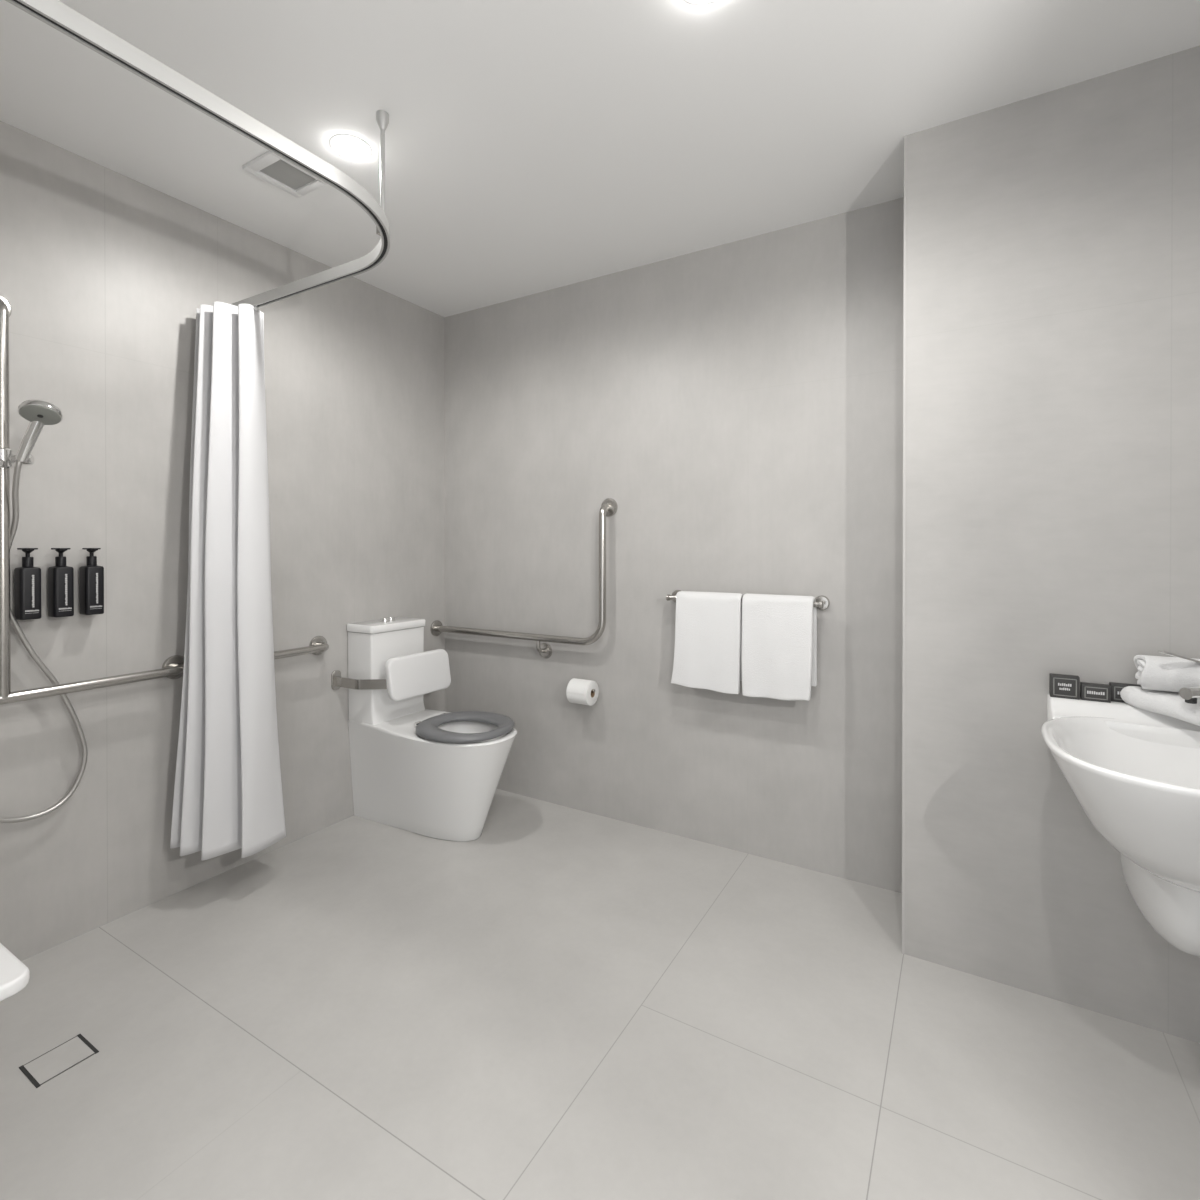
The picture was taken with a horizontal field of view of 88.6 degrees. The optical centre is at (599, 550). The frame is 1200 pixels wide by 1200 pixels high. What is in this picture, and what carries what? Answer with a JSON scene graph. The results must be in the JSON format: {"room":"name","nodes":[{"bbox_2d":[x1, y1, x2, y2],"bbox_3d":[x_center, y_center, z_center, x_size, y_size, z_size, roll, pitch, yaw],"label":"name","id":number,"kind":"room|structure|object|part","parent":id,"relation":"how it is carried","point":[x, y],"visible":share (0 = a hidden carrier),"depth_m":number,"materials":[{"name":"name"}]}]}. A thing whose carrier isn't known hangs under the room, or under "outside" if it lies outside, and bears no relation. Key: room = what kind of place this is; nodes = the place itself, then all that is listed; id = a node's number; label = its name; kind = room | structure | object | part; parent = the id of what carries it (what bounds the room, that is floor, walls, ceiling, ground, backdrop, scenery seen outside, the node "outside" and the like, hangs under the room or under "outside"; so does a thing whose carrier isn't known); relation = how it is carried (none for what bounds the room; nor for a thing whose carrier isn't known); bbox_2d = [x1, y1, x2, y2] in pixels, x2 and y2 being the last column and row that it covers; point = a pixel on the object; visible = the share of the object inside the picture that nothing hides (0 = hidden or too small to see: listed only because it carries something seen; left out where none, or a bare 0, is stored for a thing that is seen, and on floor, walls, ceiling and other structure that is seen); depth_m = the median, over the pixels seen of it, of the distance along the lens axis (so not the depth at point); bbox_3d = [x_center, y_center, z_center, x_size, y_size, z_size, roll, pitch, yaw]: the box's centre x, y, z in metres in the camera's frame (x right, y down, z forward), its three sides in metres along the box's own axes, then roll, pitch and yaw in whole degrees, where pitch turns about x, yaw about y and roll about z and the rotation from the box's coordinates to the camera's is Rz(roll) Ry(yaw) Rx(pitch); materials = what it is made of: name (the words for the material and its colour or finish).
{"room":"accessible bathroom","nodes":[
{"label":"accessible bathroom","id":0,"kind":"room"},
{"bbox_2d":[0,121,444,960],"bbox_3d":[-1.637,-0.015,1.989,0.120,2.420,3.240,0,0,31],"label":"wall","id":1,"kind":"structure","parent":0,"point":[105,274],"depth_m":2.08,"materials":[{"name":"tile"}]},
{"bbox_2d":[14,548,40,619],"bbox_3d":[-1.653,0.094,1.775,0.071,0.204,0.048,0,0,31],"label":"soap dispenser","id":2,"kind":"object","parent":1,"relation":"attached to","point":[27,578],"visible":1,"depth_m":1.76,"materials":[{"name":"black plastic"}]},
{"bbox_2d":[48,548,73,616],"bbox_3d":[-1.615,0.094,1.840,0.071,0.204,0.048,0,0,31],"label":"soap dispenser","id":3,"kind":"object","parent":1,"relation":"attached to","point":[60,576],"visible":1,"depth_m":1.82,"materials":[{"name":"black plastic"}]},
{"bbox_2d":[79,548,103,614],"bbox_3d":[-1.576,0.093,1.905,0.071,0.204,0.048,0,0,31],"label":"soap dispenser","id":4,"kind":"object","parent":1,"relation":"attached to","point":[91,576],"visible":1,"depth_m":1.89,"materials":[{"name":"black plastic"}]},
{"bbox_2d":[0,295,183,704],"bbox_3d":[-1.657,-0.139,1.714,0.125,1.183,0.990,0,0,31],"label":"grab rail","id":5,"kind":"object","parent":1,"relation":"attached to","point":[173,666],"visible":0.83,"depth_m":1.70,"materials":[{"name":"silver metal"}]},
{"bbox_3d":[-1.675,-0.149,1.712,0.084,1.112,0.031,0,0,31],"label":"upright rail","id":6,"kind":"part","parent":5,"relation":"part of","materials":[{"name":"silver metal"}]},
{"bbox_2d":[0,400,87,822],"bbox_3d":[-1.595,0.187,1.705,0.243,1.184,0.337,0,0,31],"label":"shower","id":7,"kind":"object","parent":5,"relation":"attached to","point":[39,413],"visible":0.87,"depth_m":1.71,"materials":[{"name":"silver metal"}]},
{"bbox_3d":[-1.566,-0.313,1.693,0.078,0.139,0.031,0,0,-10],"label":"handle","id":8,"kind":"part","parent":7,"relation":"part of","materials":[{"name":"silver metal"}]},
{"bbox_3d":[-1.521,-0.369,1.671,0.080,0.041,0.083,0,0,31],"label":"spray plate","id":9,"kind":"part","parent":7,"relation":"part of","materials":[{"name":"grey"}]},
{"bbox_3d":[-1.669,0.409,1.724,0.084,0.036,0.939,0,0,31],"label":"horizontal rail","id":10,"kind":"part","parent":5,"relation":"part of","materials":[{"name":"silver metal"}]},
{"bbox_2d":[5,0,389,307],"bbox_3d":[-0.905,-1.037,1.533,0.704,0.372,1.666,0,0,-11],"label":"rail","id":11,"kind":"object","parent":1,"relation":"attached to","point":[54,13],"visible":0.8,"depth_m":1.25,"materials":[{"name":"grey metal"}]},
{"bbox_2d":[170,302,285,859],"bbox_3d":[-1.291,0.094,2.142,0.234,1.915,0.272,0,0,9],"label":"shower curtain","id":12,"kind":"object","parent":11,"relation":"hanging from","point":[228,795],"visible":1,"depth_m":2.10,"materials":[{"name":"white fabric"}]},
{"bbox_3d":[-0.609,-1.040,1.723,0.012,0.308,0.012,0,0,31],"label":"hanger rod","id":13,"kind":"part","parent":11,"relation":"part of","materials":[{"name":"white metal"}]},
{"bbox_2d":[274,636,328,658],"bbox_3d":[-1.287,0.403,2.375,0.090,0.082,0.580,0,0,31],"label":"grab rail","id":14,"kind":"object","parent":1,"relation":"attached to","point":[318,645],"visible":0.48,"depth_m":2.49,"materials":[{"name":"silver metal"}]},
{"bbox_2d":[331,649,450,700],"bbox_3d":[-0.910,0.548,2.802,0.305,0.180,0.497,0,0,31],"label":"support","id":15,"kind":"object","parent":1,"relation":"attached to","point":[417,674],"visible":1,"depth_m":2.68,"materials":[{"name":"white plastic"}]},
{"bbox_3d":[-1.151,0.564,2.683,0.010,0.085,0.045,0,0,31],"label":"wall plate","id":16,"kind":"part","parent":15,"relation":"part of","materials":[{"name":"silver metal"}]},
{"bbox_3d":[-0.984,0.571,2.667,0.321,0.042,0.091,0,0,-9],"label":"support arm","id":17,"kind":"part","parent":15,"relation":"part of","materials":[{"name":"silver metal"}]},
{"bbox_2d":[385,649,450,700],"bbox_3d":[-0.804,0.548,2.740,0.059,0.180,0.350,0,0,31],"label":"cushion","id":18,"kind":"object","parent":15,"relation":"on","point":[417,674],"depth_m":2.71,"materials":[{"name":"white plastic"}]},
{"bbox_2d":[0,789,1199,1199],"bbox_3d":[-0.144,1.250,1.111,3.590,0.100,3.240,0,0,31],"label":"floor","id":19,"kind":"structure","parent":0,"point":[556,1002],"depth_m":1.48,"materials":[{"name":"tile"}]},
{"bbox_2d":[19,1034,98,1087],"bbox_3d":[-1.272,1.197,1.447,0.105,0.002,0.115,0,0,31],"label":"floor drain","id":20,"kind":"object","parent":19,"relation":"on","point":[63,1057],"visible":1,"depth_m":1.44,"materials":[{"name":"tile"}]},
{"bbox_2d":[347,617,516,841],"bbox_3d":[-0.710,0.750,2.664,0.788,0.884,0.386,0,0,31],"label":"toilet","id":21,"kind":"object","parent":19,"relation":"on","point":[436,774],"visible":0.98,"depth_m":2.60,"materials":[{"name":"white ceramic"}]},
{"bbox_3d":[-0.975,0.341,2.819,0.173,0.036,0.314,0,0,31],"label":"cistern lid","id":22,"kind":"part","parent":21,"relation":"part of","materials":[{"name":"white ceramic"}]},
{"bbox_3d":[-0.562,0.731,2.576,0.396,0.028,0.386,0,0,31],"label":"seat","id":23,"kind":"part","parent":21,"relation":"part of","materials":[{"name":"grey plastic"}]},
{"bbox_2d":[0,0,1199,316],"bbox_3d":[-0.144,-1.270,1.098,3.590,0.100,3.240,0,0,31],"label":"ceiling","id":24,"kind":"structure","parent":0,"point":[532,146],"depth_m":1.69,"materials":[{"name":"white paint"}]},
{"bbox_2d":[243,151,326,197],"bbox_3d":[-1.012,-1.219,1.990,0.177,0.012,0.190,0,0,31],"label":"ceiling vent","id":25,"kind":"object","parent":24,"relation":"in","point":[269,167],"visible":0.74,"depth_m":1.99,"materials":[{"name":"white plastic"}]},
{"bbox_2d":[260,159,315,189],"bbox_3d":[-1.010,-1.222,1.993,0.124,0.005,0.128,0,0,31],"label":"grille","id":26,"kind":"object","parent":25,"relation":"attached to","point":[282,173],"depth_m":2.00,"materials":[{"name":"grey"}]},
{"bbox_2d":[329,134,371,159],"bbox_3d":[-0.756,-1.216,1.865,0.120,0.017,0.120,0,0,31],"label":"recessed light","id":27,"kind":"object","parent":24,"relation":"in","point":[352,147],"visible":1,"depth_m":1.85,"materials":[{"name":"white plastic"}]},
{"bbox_2d":[334,138,366,158],"bbox_3d":[-0.756,-1.215,1.865,0.094,0.015,0.094,0,0,31],"label":"diffuser","id":28,"kind":"object","parent":27,"relation":"attached to","point":[350,148],"depth_m":1.85,"materials":[{"name":"white plastic"}]},
{"bbox_2d":[684,0,716,4],"bbox_3d":[0.223,-1.213,1.316,0.120,0.017,0.120,0,0,31],"label":"recessed light","id":29,"kind":"object","parent":24,"relation":"in","point":[694,2],"visible":1,"depth_m":1.37,"materials":[{"name":"white plastic"}]},
{"bbox_2d":[444,197,903,892],"bbox_3d":[0.703,-0.017,2.416,3.470,2.420,0.120,0,0,31],"label":"wall","id":30,"kind":"structure","parent":0,"point":[738,405],"depth_m":2.52,"materials":[{"name":"paint"}]},
{"bbox_2d":[430,498,617,658],"bbox_3d":[-0.395,0.137,2.943,1.046,0.746,0.088,0,0,29],"label":"grab rail","id":31,"kind":"object","parent":30,"relation":"attached to","point":[609,507],"visible":1,"depth_m":2.74,"materials":[{"name":"silver metal"}]},
{"bbox_2d":[666,590,829,609],"bbox_3d":[0.552,0.191,2.383,0.629,0.054,0.091,0,0,31],"label":"towel rail","id":32,"kind":"object","parent":30,"relation":"attached to","point":[822,602],"visible":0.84,"depth_m":2.26,"materials":[{"name":"silver metal"}]},
{"bbox_2d":[671,591,742,693],"bbox_3d":[0.425,0.353,2.418,0.286,0.382,0.080,0,0,31],"label":"towel","id":33,"kind":"object","parent":32,"relation":"hanging from","point":[708,625],"visible":0.92,"depth_m":2.38,"materials":[{"name":"white fabric"}]},
{"bbox_2d":[741,593,816,700],"bbox_3d":[0.661,0.355,2.279,0.264,0.385,0.081,0,0,31],"label":"towel","id":34,"kind":"object","parent":32,"relation":"hanging from","point":[779,638],"visible":0.99,"depth_m":2.24,"materials":[{"name":"white fabric"}]},
{"bbox_3d":[-0.081,0.614,2.767,0.170,0.048,0.080,0,0,31],"label":"toilet roll holder","id":35,"kind":"object","parent":30,"relation":"attached to","visible":0},
{"bbox_2d":[566,678,598,705],"bbox_3d":[-0.078,0.625,2.727,0.107,0.109,0.110,0,0,31],"label":"toilet roll","id":36,"kind":"object","parent":35,"relation":"on","point":[578,691],"visible":1,"depth_m":2.69,"materials":[{"name":"white paper"}]},
{"bbox_2d":[905,46,1199,1042],"bbox_3d":[1.480,-0.013,1.681,1.143,2.420,0.352,0,0,31],"label":"wall pier","id":37,"kind":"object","parent":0,"point":[1053,237],"visible":1,"depth_m":1.65,"materials":[{"name":"paint"}]},
{"bbox_2d":[902,135,906,953],"bbox_3d":[0.902,-0.014,1.823,0.007,2.420,0.009,0,0,31],"label":"trim","id":38,"kind":"structure","parent":37,"relation":"attached to","point":[905,137],"depth_m":1.82,"materials":[{"name":"grey"}]},
{"bbox_2d":[1041,694,1199,956],"bbox_3d":[1.258,0.649,1.267,0.570,0.532,0.592,0,0,31],"label":"basin","id":39,"kind":"object","parent":37,"relation":"attached to","point":[1133,772],"visible":0.99,"depth_m":1.33,"materials":[{"name":"white ceramic"}]},
{"bbox_2d":[1049,673,1079,699],"bbox_3d":[1.206,0.352,1.597,0.061,0.058,0.025,0,0,31],"label":"box","id":40,"kind":"object","parent":39,"relation":"on","point":[1060,685],"visible":1,"depth_m":1.59,"materials":[{"name":"grey"}]},
{"bbox_2d":[1080,682,1110,702],"bbox_3d":[1.261,0.360,1.566,0.058,0.042,0.025,0,0,31],"label":"box","id":41,"kind":"object","parent":39,"relation":"on","point":[1088,691],"visible":1,"depth_m":1.56,"materials":[{"name":"grey"}]},
{"bbox_3d":[1.246,0.566,1.246,0.570,0.309,0.545,0,0,31],"label":"bowl","id":42,"kind":"part","parent":39,"relation":"part of","materials":[{"name":"white ceramic"}]},
{"bbox_2d":[1047,694,1199,747],"bbox_3d":[1.381,0.446,1.473,0.492,0.130,0.110,0,0,31],"label":"shelf","id":43,"kind":"object","parent":39,"relation":"attached to","point":[1124,725],"depth_m":1.48,"materials":[{"name":"white ceramic"}]},
{"bbox_2d":[1109,682,1141,702],"bbox_3d":[1.326,0.359,1.552,0.060,0.045,0.025,0,0,31],"label":"box","id":44,"kind":"object","parent":39,"relation":"on","point":[1116,688],"visible":0.45,"depth_m":1.55,"materials":[{"name":"grey"}]},
{"bbox_2d":[1120,686,1199,725],"bbox_3d":[1.359,0.365,1.434,0.207,0.061,0.134,0,0,31],"label":"folded towel","id":45,"kind":"object","parent":39,"relation":"on","point":[1167,703],"visible":0.91,"depth_m":1.45,"materials":[{"name":"white fabric"}]},
{"bbox_2d":[1134,655,1199,691],"bbox_3d":[1.380,0.293,1.456,0.168,0.080,0.084,0,0,31],"label":"rolled towel","id":46,"kind":"object","parent":45,"relation":"on","point":[1161,673],"visible":0.98,"depth_m":1.45,"materials":[{"name":"white fabric"}]},
{"bbox_2d":[1158,650,1199,703],"bbox_3d":[1.420,0.306,1.407,0.252,0.152,0.063,0,0,-5],"label":"mixer tap","id":47,"kind":"object","parent":39,"relation":"on","point":[1190,694],"visible":1,"depth_m":1.38,"materials":[{"name":"silver metal"}]},
{"bbox_3d":[1.417,0.264,1.416,0.248,0.069,0.046,0,0,-1],"label":"lever","id":48,"kind":"part","parent":47,"relation":"part of","materials":[{"name":"silver metal"}]},
{"bbox_3d":[1.416,0.323,1.399,0.209,0.036,0.030,0,0,-11],"label":"spout","id":49,"kind":"part","parent":47,"relation":"part of","materials":[{"name":"silver metal"}]},
{"bbox_3d":[-1.628,-0.008,0.612,1.300,2.420,0.640,0,0,31],"label":"wall","id":50,"kind":"structure","parent":0,"visible":0},
{"bbox_2d":[0,943,29,1000],"bbox_3d":[-1.497,0.836,1.144,0.945,0.199,0.403,0,0,31],"label":"shower bench","id":51,"kind":"object","parent":50,"relation":"attached to","point":[14,975],"visible":1,"depth_m":1.07,"materials":[{"name":"white plastic"}]}
]}

